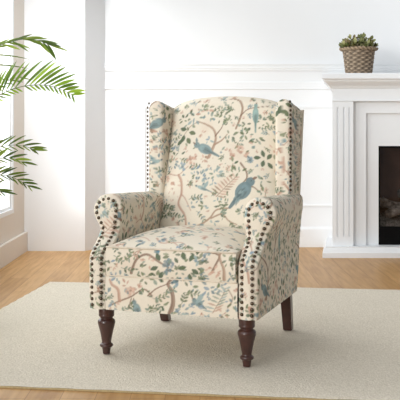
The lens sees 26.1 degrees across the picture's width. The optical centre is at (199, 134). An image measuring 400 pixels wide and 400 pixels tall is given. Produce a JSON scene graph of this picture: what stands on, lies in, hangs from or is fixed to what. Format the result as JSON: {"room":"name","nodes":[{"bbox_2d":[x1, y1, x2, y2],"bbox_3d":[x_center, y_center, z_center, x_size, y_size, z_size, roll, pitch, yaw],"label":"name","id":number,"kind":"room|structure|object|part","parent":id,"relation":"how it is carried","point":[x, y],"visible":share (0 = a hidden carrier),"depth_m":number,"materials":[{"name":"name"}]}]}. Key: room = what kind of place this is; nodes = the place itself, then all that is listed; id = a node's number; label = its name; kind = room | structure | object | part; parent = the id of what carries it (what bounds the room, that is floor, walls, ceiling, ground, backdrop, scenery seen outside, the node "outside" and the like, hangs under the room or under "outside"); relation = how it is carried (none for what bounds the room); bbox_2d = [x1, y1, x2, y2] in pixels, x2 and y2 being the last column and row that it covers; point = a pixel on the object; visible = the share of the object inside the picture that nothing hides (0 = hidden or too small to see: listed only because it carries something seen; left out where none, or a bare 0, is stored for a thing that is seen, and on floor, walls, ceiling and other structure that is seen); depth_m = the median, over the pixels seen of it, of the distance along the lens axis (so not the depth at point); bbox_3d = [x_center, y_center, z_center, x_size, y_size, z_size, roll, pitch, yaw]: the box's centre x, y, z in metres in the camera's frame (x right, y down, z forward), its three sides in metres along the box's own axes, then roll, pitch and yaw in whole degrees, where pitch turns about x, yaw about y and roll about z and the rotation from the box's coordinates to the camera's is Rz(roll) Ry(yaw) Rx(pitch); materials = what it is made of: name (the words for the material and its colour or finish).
{"room":"living room","nodes":[
{"label":"living room","id":0,"kind":"room"},
{"bbox_2d":[0,0,23,244],"bbox_3d":[-1.507,-0.408,5.375,0.160,2.700,4.050,0,0,0],"label":"wall","id":1,"kind":"structure","parent":0,"point":[12,225],"depth_m":6.70,"materials":[{"name":"beige paint"}]},
{"bbox_2d":[0,0,13,217],"bbox_3d":[-1.453,-0.457,5.089,0.068,2.103,2.978,0,0,0],"label":"window","id":2,"kind":"structure","parent":1,"relation":"in","point":[7,209],"depth_m":6.50,"materials":[{"name":"clear glass"}]},
{"bbox_3d":[-1.461,-0.457,5.089,0.052,2.033,2.878,0,0,0],"label":"sash","id":3,"kind":"part","parent":2,"relation":"part of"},
{"bbox_2d":[0,232,27,268],"bbox_3d":[-1.413,0.863,5.175,0.028,0.158,3.650,0,0,0],"label":"baseboard","id":4,"kind":"structure","parent":1,"relation":"attached to","point":[15,247],"depth_m":6.47,"materials":[{"name":"white paint"}]},
{"bbox_2d":[24,0,104,250],"bbox_3d":[-1.162,-0.408,7.125,0.730,2.700,0.250,0,0,0],"label":"wall","id":5,"kind":"structure","parent":0,"point":[60,216],"depth_m":7.00,"materials":[{"name":"white paint"}]},
{"bbox_2d":[0,247,399,399],"bbox_3d":[0.825,0.992,4.025,5.150,0.100,6.850,0,0,0],"label":"floor","id":6,"kind":"structure","parent":0,"point":[31,270],"depth_m":5.70,"materials":[{"name":"brown wood"}]},
{"bbox_2d":[0,34,85,195],"bbox_3d":[-1.157,0.160,4.179,0.953,1.564,0.721,0,0,-45],"label":"palm plant","id":7,"kind":"object","parent":6,"relation":"on","point":[48,48],"visible":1,"depth_m":4.25,"materials":[{"name":"green plant"}]},
{"bbox_2d":[0,282,399,399],"bbox_3d":[0.519,0.936,4.166,3.281,0.013,2.235,0,0,8],"label":"rug","id":8,"kind":"object","parent":6,"relation":"on","point":[342,344],"visible":0.75,"depth_m":3.72,"materials":[{"name":"carpet"}]},
{"bbox_2d":[90,96,303,366],"bbox_3d":[0.022,0.369,3.918,0.823,1.118,0.898,0,0,19],"label":"armchair","id":9,"kind":"object","parent":8,"relation":"on","point":[215,232],"visible":1,"depth_m":3.82,"materials":[{"name":"fabric"}]},
{"bbox_3d":[-0.397,0.828,3.662,0.075,0.199,0.075,0,0,19],"label":"leg","id":10,"kind":"part","parent":9,"relation":"part of","materials":[{"name":"brown wood"}]},
{"bbox_3d":[-0.318,0.493,3.987,0.135,0.474,0.790,0,0,19],"label":"arm","id":11,"kind":"part","parent":9,"relation":"part of","materials":[{"name":"fabric"}]},
{"bbox_3d":[-0.186,0.825,4.283,0.051,0.205,0.114,0,0,19],"label":"leg","id":12,"kind":"part","parent":9,"relation":"part of","materials":[{"name":"brown wood"}]},
{"bbox_3d":[-0.010,0.658,3.827,0.576,0.143,0.686,0,0,19],"label":"seat","id":13,"kind":"part","parent":9,"relation":"part of","materials":[{"name":"fabric"}]},
{"bbox_2d":[105,225,245,281],"bbox_3d":[-0.025,0.496,3.785,0.566,0.178,0.616,0,0,19],"label":"seat cushion","id":14,"kind":"object","parent":9,"relation":"on","point":[133,253],"depth_m":3.54,"materials":[{"name":"fabric"}]},
{"bbox_3d":[0.107,0.244,4.160,0.566,0.868,0.336,0,0,19],"label":"backrest","id":15,"kind":"part","parent":9,"relation":"part of","materials":[{"name":"fabric"}]},
{"bbox_3d":[0.081,0.049,4.090,0.724,0.420,0.015,0,0,19],"label":"nailhead trim","id":16,"kind":"part","parent":9,"relation":"part of","materials":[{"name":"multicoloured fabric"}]},
{"bbox_3d":[0.188,0.828,3.456,0.075,0.199,0.075,0,0,19],"label":"leg","id":17,"kind":"part","parent":9,"relation":"part of","materials":[{"name":"brown wood"}]},
{"bbox_3d":[0.330,0.493,3.759,0.135,0.474,0.790,0,0,19],"label":"arm","id":18,"kind":"part","parent":9,"relation":"part of","materials":[{"name":"fabric"}]},
{"bbox_3d":[0.413,0.825,4.072,0.051,0.205,0.114,0,0,19],"label":"leg","id":19,"kind":"part","parent":9,"relation":"part of","materials":[{"name":"brown wood"}]},
{"bbox_2d":[322,73,399,257],"bbox_3d":[1.800,0.234,6.914,1.738,1.415,0.668,0,0,0],"label":"fireplace","id":20,"kind":"object","parent":6,"relation":"on","point":[365,106],"visible":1,"depth_m":6.72,"materials":[{"name":"paint"}]},
{"bbox_2d":[338,33,377,72],"bbox_3d":[1.242,-0.637,6.758,0.312,0.328,0.322,0,0,0],"label":"plant","id":21,"kind":"object","parent":20,"relation":"on","point":[358,55],"visible":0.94,"depth_m":6.67,"materials":[{"name":"brown wicker"}]},
{"bbox_2d":[322,73,399,91],"bbox_3d":[1.800,-0.416,6.914,1.738,0.113,0.668,0,0,0],"label":"mantel shelf","id":22,"kind":"object","parent":20,"relation":"attached to","point":[336,82],"depth_m":6.62,"materials":[{"name":"paint"}]},
{"bbox_2d":[339,46,377,72],"bbox_3d":[1.245,-0.580,6.760,0.306,0.214,0.283,0,0,0],"label":"basket","id":23,"kind":"object","parent":22,"relation":"on","point":[357,59],"depth_m":6.66,"materials":[{"name":"beige wicker"}]},
{"bbox_3d":[1.800,0.466,7.000,0.776,0.732,0.040,0,0,0],"label":"panel","id":24,"kind":"part","parent":20,"relation":"part of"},
{"bbox_2d":[105,0,399,226],"bbox_3d":[0.900,-0.408,7.325,5.000,2.700,0.150,0,0,0],"label":"wall","id":25,"kind":"structure","parent":0,"point":[136,31],"depth_m":7.25,"materials":[{"name":"white paint"}]},
{"bbox_2d":[105,82,329,89],"bbox_3d":[1.300,-0.414,7.244,4.200,0.069,0.012,0,0,0],"label":"trim","id":26,"kind":"structure","parent":25,"relation":"attached to","point":[108,85],"depth_m":7.24,"materials":[{"name":"white paint"}]},
{"bbox_2d":[143,105,331,206],"bbox_3d":[0.411,0.178,7.246,1.778,0.852,0.012,0,0,0],"label":"trim","id":27,"kind":"structure","parent":25,"relation":"attached to","point":[144,106],"depth_m":7.24,"materials":[{"name":"white paint"}]},
{"bbox_2d":[105,64,399,70],"bbox_3d":[1.300,-0.568,7.238,4.200,0.063,0.024,0,0,0],"label":"trim","id":28,"kind":"structure","parent":25,"relation":"attached to","point":[108,67],"depth_m":7.23,"materials":[{"name":"white paint"}]},
{"bbox_2d":[299,227,331,246],"bbox_3d":[1.300,0.857,7.241,4.200,0.170,0.018,0,0,0],"label":"baseboard","id":29,"kind":"structure","parent":25,"relation":"attached to","point":[309,236],"depth_m":7.23,"materials":[{"name":"white paint"}]}
]}

